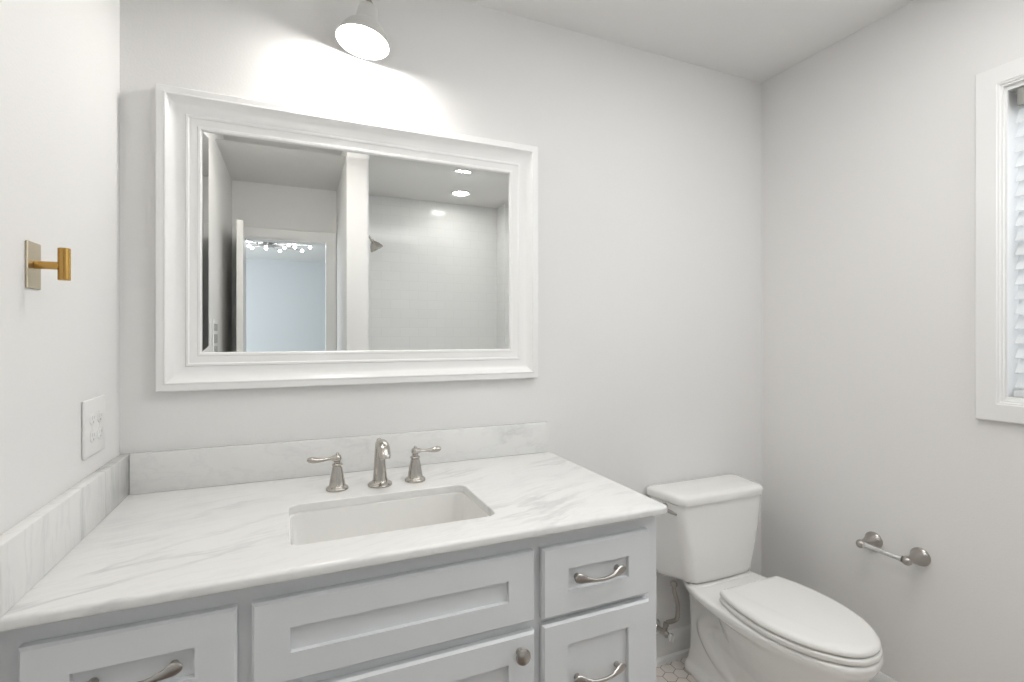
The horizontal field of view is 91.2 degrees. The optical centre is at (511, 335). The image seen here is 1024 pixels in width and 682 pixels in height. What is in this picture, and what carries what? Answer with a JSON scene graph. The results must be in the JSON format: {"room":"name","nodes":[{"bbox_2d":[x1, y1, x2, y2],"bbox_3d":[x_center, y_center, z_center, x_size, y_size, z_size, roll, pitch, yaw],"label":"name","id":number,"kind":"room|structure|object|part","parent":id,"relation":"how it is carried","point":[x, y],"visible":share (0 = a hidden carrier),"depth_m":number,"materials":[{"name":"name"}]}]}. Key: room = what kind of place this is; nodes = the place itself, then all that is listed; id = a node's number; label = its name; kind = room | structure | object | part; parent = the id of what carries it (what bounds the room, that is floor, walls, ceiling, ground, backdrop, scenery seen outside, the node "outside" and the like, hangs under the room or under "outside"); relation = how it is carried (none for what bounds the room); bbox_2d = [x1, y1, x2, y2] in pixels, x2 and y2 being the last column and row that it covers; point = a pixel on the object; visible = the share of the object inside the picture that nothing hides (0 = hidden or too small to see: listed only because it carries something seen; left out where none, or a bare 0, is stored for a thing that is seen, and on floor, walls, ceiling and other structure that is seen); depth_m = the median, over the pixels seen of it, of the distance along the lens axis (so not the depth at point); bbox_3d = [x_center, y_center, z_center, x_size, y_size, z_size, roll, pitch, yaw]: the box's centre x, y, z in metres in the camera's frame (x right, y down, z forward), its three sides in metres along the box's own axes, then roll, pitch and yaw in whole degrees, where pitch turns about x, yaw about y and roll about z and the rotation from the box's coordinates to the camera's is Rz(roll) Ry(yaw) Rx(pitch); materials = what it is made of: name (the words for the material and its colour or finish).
{"room":"bathroom","nodes":[
{"label":"bathroom","id":0,"kind":"room"},
{"bbox_2d":[0,0,119,534],"bbox_3d":[-0.587,0.091,0.126,0.120,2.513,2.583,0,0,-23],"label":"wall","id":1,"kind":"structure","parent":0,"point":[60,59],"depth_m":0.98,"materials":[{"name":"white paint"}]},
{"bbox_2d":[25,240,70,289],"bbox_3d":[-0.826,-0.124,0.900,0.054,0.082,0.050,0,0,-23],"label":"robe hook","id":2,"kind":"object","parent":1,"relation":"attached to","point":[33,263],"visible":1,"depth_m":0.90,"materials":[{"name":"gold metal"}]},
{"bbox_3d":[-0.850,-0.124,0.890,0.004,0.082,0.050,0,0,-23],"label":"wall plate","id":3,"kind":"part","parent":2,"relation":"part of","materials":[{"name":"beige metal"}]},
{"bbox_3d":[-0.828,-0.126,0.900,0.044,0.014,0.014,0,0,-23],"label":"stem","id":4,"kind":"part","parent":2,"relation":"part of","materials":[{"name":"gold metal"}]},
{"bbox_3d":[-0.810,-0.129,0.907,0.019,0.058,0.019,0,0,-23],"label":"knob","id":5,"kind":"part","parent":2,"relation":"part of","materials":[{"name":"gold metal"}]},
{"bbox_2d":[0,453,130,617],"bbox_3d":[-0.903,0.369,1.042,0.024,0.108,0.649,0,0,-23],"label":"side splash","id":6,"kind":"object","parent":1,"relation":"attached to","point":[32,547],"visible":1,"depth_m":0.92,"materials":[{"name":"white stone"}]},
{"bbox_2d":[82,395,104,459],"bbox_3d":[-0.962,0.208,1.157,0.009,0.129,0.132,0,0,-23],"label":"wall outlet","id":7,"kind":"object","parent":1,"relation":"attached to","point":[93,410],"visible":1,"depth_m":1.14,"materials":[{"name":"white plastic"}]},
{"bbox_2d":[90,412,95,425],"bbox_3d":[-0.951,0.189,1.137,0.003,0.028,0.029,0,0,-23],"label":"receptacle","id":8,"kind":"object","parent":7,"relation":"attached to","point":[92,414],"depth_m":1.14,"materials":[{"name":"grey plastic"}]},
{"bbox_2d":[90,429,95,442],"bbox_3d":[-0.951,0.228,1.137,0.003,0.028,0.029,0,0,-23],"label":"receptacle","id":9,"kind":"object","parent":7,"relation":"attached to","point":[92,431],"depth_m":1.14,"materials":[{"name":"grey plastic"}]},
{"bbox_2d":[97,409,102,421],"bbox_3d":[-0.969,0.189,1.179,0.003,0.028,0.029,0,0,-23],"label":"receptacle","id":10,"kind":"object","parent":7,"relation":"attached to","point":[99,411],"depth_m":1.18,"materials":[{"name":"grey plastic"}]},
{"bbox_2d":[97,426,102,438],"bbox_3d":[-0.969,0.228,1.179,0.003,0.028,0.029,0,0,-23],"label":"receptacle","id":11,"kind":"object","parent":7,"relation":"attached to","point":[99,428],"depth_m":1.18,"materials":[{"name":"grey plastic"}]},
{"bbox_2d":[120,0,761,633],"bbox_3d":[0.020,0.091,1.861,2.611,2.513,0.120,0,0,-23],"label":"wall","id":12,"kind":"structure","parent":0,"point":[650,164],"depth_m":1.85,"materials":[{"name":"white paint"}]},
{"bbox_2d":[129,421,548,494],"bbox_3d":[-0.443,0.369,1.583,1.248,0.108,0.020,0,0,-23],"label":"backsplash","id":13,"kind":"structure","parent":12,"relation":"attached to","point":[180,469],"depth_m":1.50,"materials":[{"name":"white stone"}]},
{"bbox_2d":[156,84,537,391],"bbox_3d":[-0.435,-0.262,1.580,1.143,0.828,0.032,0,0,-23],"label":"wall mirror","id":14,"kind":"object","parent":12,"relation":"attached to","point":[296,246],"visible":1,"depth_m":1.54,"materials":[{"name":"white paint"}]},
{"bbox_2d":[202,132,508,351],"bbox_3d":[-0.440,-0.263,1.592,0.937,0.620,0.005,0,0,-23],"label":"mirror glass","id":15,"kind":"object","parent":14,"relation":"attached to","point":[308,245],"depth_m":1.56,"materials":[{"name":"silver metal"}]},
{"bbox_2d":[335,0,389,59],"bbox_3d":[-0.447,-0.997,1.502,0.157,0.284,0.168,0,0,-23],"label":"wall sconce","id":16,"kind":"object","parent":12,"relation":"attached to","point":[360,34],"visible":1,"depth_m":1.49,"materials":[{"name":"white ceramic"}]},
{"bbox_3d":[-0.444,-0.896,1.498,0.060,0.081,0.060,0,0,-23],"label":"bulb","id":17,"kind":"part","parent":16,"relation":"part of","materials":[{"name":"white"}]},
{"bbox_2d":[656,580,679,642],"bbox_3d":[0.612,1.074,1.978,0.059,0.260,0.132,0,0,-23],"label":"supply valve","id":18,"kind":"object","parent":12,"relation":"attached to","point":[671,638],"visible":0.91,"depth_m":1.95,"materials":[{"name":"silver metal"}]},
{"bbox_3d":[0.620,1.178,1.950,0.028,0.038,0.015,0,0,-23],"label":"valve handle","id":19,"kind":"part","parent":18,"relation":"part of","materials":[{"name":"silver metal"}]},
{"bbox_2d":[656,624,690,666],"bbox_3d":[0.622,1.272,2.041,1.070,0.112,0.026,0,0,-23],"label":"baseboard","id":20,"kind":"structure","parent":12,"relation":"attached to","point":[666,652],"depth_m":2.06,"materials":[{"name":"white paint"}]},
{"bbox_2d":[656,657,697,681],"bbox_3d":[0.556,1.378,0.620,2.611,0.100,2.823,0,0,-23],"label":"floor","id":21,"kind":"structure","parent":0,"point":[675,671],"depth_m":1.97,"materials":[{"name":"white tile"}]},
{"bbox_2d":[0,516,655,681],"bbox_3d":[-0.327,0.887,1.283,1.273,0.882,0.661,0,0,-23],"label":"vanity cabinet","id":22,"kind":"object","parent":21,"relation":"on","point":[579,605],"visible":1,"depth_m":1.01,"materials":[{"name":"white paint"}]},
{"bbox_3d":[-0.628,0.562,0.837,0.298,0.159,0.019,0,0,-23],"label":"drawer","id":23,"kind":"part","parent":22,"relation":"part of","materials":[{"name":"white paint"}]},
{"bbox_3d":[-0.622,0.561,0.821,0.141,0.023,0.034,0,0,-23],"label":"handle","id":24,"kind":"part","parent":22,"relation":"part of","materials":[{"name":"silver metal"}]},
{"bbox_2d":[0,452,667,631],"bbox_3d":[-0.325,0.434,1.291,1.283,0.022,0.649,0,0,-23],"label":"countertop","id":25,"kind":"structure","parent":22,"relation":"on","point":[154,548],"depth_m":1.10,"materials":[{"name":"white stone"}]},
{"bbox_2d":[307,438,440,491],"bbox_3d":[-0.369,0.355,1.392,0.370,0.134,0.125,0,0,-23],"label":"faucet","id":26,"kind":"object","parent":25,"relation":"on","point":[382,448],"visible":1,"depth_m":1.40,"materials":[{"name":"silver metal"}]},
{"bbox_3d":[-0.511,0.335,1.366,0.088,0.027,0.023,0,0,-23],"label":"lever","id":27,"kind":"part","parent":26,"relation":"part of","materials":[{"name":"silver metal"}]},
{"bbox_3d":[-0.481,0.384,1.379,0.059,0.078,0.059,0,0,-23],"label":"handle","id":28,"kind":"part","parent":26,"relation":"part of","materials":[{"name":"silver metal"}]},
{"bbox_3d":[-0.360,0.351,1.387,0.041,0.126,0.109,0,0,-23],"label":"spout","id":29,"kind":"part","parent":26,"relation":"part of","materials":[{"name":"silver metal"}]},
{"bbox_3d":[-0.282,0.384,1.463,0.059,0.078,0.059,0,0,-23],"label":"handle","id":30,"kind":"part","parent":26,"relation":"part of","materials":[{"name":"silver metal"}]},
{"bbox_3d":[-0.252,0.335,1.476,0.088,0.027,0.023,0,0,-23],"label":"lever","id":31,"kind":"part","parent":26,"relation":"part of","materials":[{"name":"silver metal"}]},
{"bbox_2d":[289,492,488,544],"bbox_3d":[-0.294,0.525,1.217,0.511,0.162,0.327,0,0,-23],"label":"sink","id":32,"kind":"object","parent":25,"relation":"in","point":[328,524],"visible":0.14,"depth_m":1.33,"materials":[{"name":"white ceramic"}]},
{"bbox_3d":[-0.211,0.560,1.017,0.564,0.155,0.019,0,0,-23],"label":"false drawer","id":33,"kind":"part","parent":22,"relation":"part of","materials":[{"name":"white paint"}]},
{"bbox_3d":[-0.211,0.934,1.017,0.564,0.547,0.019,0,0,-23],"label":"door","id":34,"kind":"part","parent":22,"relation":"part of","materials":[{"name":"white paint"}]},
{"bbox_3d":[0.022,0.696,1.091,0.034,0.034,0.031,0,0,-23],"label":"knob","id":35,"kind":"part","parent":22,"relation":"part of","materials":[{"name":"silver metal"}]},
{"bbox_3d":[0.203,0.797,1.196,0.297,0.282,0.019,0,0,-23],"label":"drawer","id":36,"kind":"part","parent":22,"relation":"part of","materials":[{"name":"white paint"}]},
{"bbox_3d":[0.203,0.562,1.196,0.297,0.159,0.019,0,0,-23],"label":"drawer","id":37,"kind":"part","parent":22,"relation":"part of","materials":[{"name":"white paint"}]},
{"bbox_3d":[0.209,0.796,1.180,0.141,0.023,0.034,0,0,-23],"label":"handle","id":38,"kind":"part","parent":22,"relation":"part of","materials":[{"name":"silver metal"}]},
{"bbox_3d":[0.209,0.561,1.180,0.141,0.023,0.034,0,0,-23],"label":"handle","id":39,"kind":"part","parent":22,"relation":"part of","materials":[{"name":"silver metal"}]},
{"bbox_2d":[647,474,883,681],"bbox_3d":[0.848,0.962,1.767,0.472,0.733,0.754,0,0,-16],"label":"toilet","id":40,"kind":"object","parent":21,"relation":"on","point":[747,626],"visible":0.99,"depth_m":1.82,"materials":[{"name":"white ceramic"}]},
{"bbox_3d":[0.586,0.652,1.878,0.030,0.026,0.093,0,0,-23],"label":"flush lever","id":41,"kind":"part","parent":40,"relation":"part of","materials":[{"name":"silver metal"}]},
{"bbox_3d":[0.786,0.614,2.009,0.476,0.038,0.203,0,0,-23],"label":"tank lid","id":42,"kind":"part","parent":40,"relation":"part of","materials":[{"name":"white ceramic"}]},
{"bbox_3d":[0.787,0.788,2.008,0.464,0.308,0.182,0,0,-23],"label":"tank","id":43,"kind":"part","parent":40,"relation":"part of","materials":[{"name":"white ceramic"}]},
{"bbox_3d":[0.899,1.135,1.748,0.366,0.386,0.694,0,0,-23],"label":"bowl","id":44,"kind":"part","parent":40,"relation":"part of","materials":[{"name":"white ceramic"}]},
{"bbox_3d":[0.949,0.908,1.634,0.348,0.021,0.433,0,0,-23],"label":"lid","id":45,"kind":"part","parent":40,"relation":"part of","materials":[{"name":"white plastic"}]},
{"bbox_3d":[0.950,0.931,1.632,0.350,0.019,0.435,0,0,-23],"label":"seat","id":46,"kind":"part","parent":40,"relation":"part of","materials":[{"name":"white plastic"}]},
{"bbox_2d":[463,0,913,82],"bbox_3d":[0.556,-1.195,0.620,2.611,0.100,2.823,0,0,-23],"label":"ceiling","id":47,"kind":"structure","parent":0,"point":[754,40],"depth_m":1.85,"materials":[{"name":"white paint"}]},
{"bbox_2d":[762,0,1023,681],"bbox_3d":[1.700,0.091,1.114,0.120,2.513,2.583,0,0,-23],"label":"wall","id":48,"kind":"structure","parent":0,"point":[869,423],"depth_m":1.79,"materials":[{"name":"white paint"}]},
{"bbox_2d":[868,672,896,681],"bbox_3d":[1.460,1.272,1.486,0.026,0.112,1.710,0,0,-23],"label":"baseboard","id":49,"kind":"structure","parent":48,"relation":"attached to","point":[880,677],"depth_m":1.80,"materials":[{"name":"white paint"}]},
{"bbox_2d":[856,531,930,565],"bbox_3d":[1.311,0.748,1.747,0.090,0.061,0.210,0,0,-23],"label":"toilet paper holder","id":50,"kind":"object","parent":48,"relation":"attached to","point":[872,541],"visible":1,"depth_m":1.71,"materials":[{"name":"grey metal"}]},
{"bbox_3d":[1.281,0.748,1.815,0.090,0.061,0.061,0,0,-23],"label":"post","id":51,"kind":"part","parent":50,"relation":"part of","materials":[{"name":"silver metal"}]},
{"bbox_3d":[1.340,0.748,1.678,0.090,0.061,0.061,0,0,-23],"label":"post","id":52,"kind":"part","parent":50,"relation":"part of","materials":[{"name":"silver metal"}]},
{"bbox_2d":[975,57,1023,424],"bbox_3d":[1.656,-0.274,1.192,0.138,1.061,0.834,0,0,-23],"label":"window","id":53,"kind":"structure","parent":48,"relation":"in","point":[997,109],"depth_m":1.51,"materials":[{"name":"white paint"}]},
{"bbox_2d":[1014,86,1023,396],"bbox_3d":[1.640,-0.273,1.187,0.056,0.908,0.674,0,0,-23],"label":"window blind","id":54,"kind":"object","parent":53,"relation":"attached to","point":[1020,91],"visible":1,"depth_m":1.49,"materials":[{"name":"white"}]},
{"bbox_3d":[1.640,0.172,1.187,0.044,0.018,0.674,0,0,-23],"label":"rail","id":55,"kind":"part","parent":54,"relation":"part of","materials":[{"name":"white plastic"}]},
{"bbox_3d":[1.689,-0.273,1.208,0.025,0.911,0.690,0,0,-23],"label":"sash","id":56,"kind":"part","parent":53,"relation":"part of","materials":[{"name":"white paint"}]}
]}

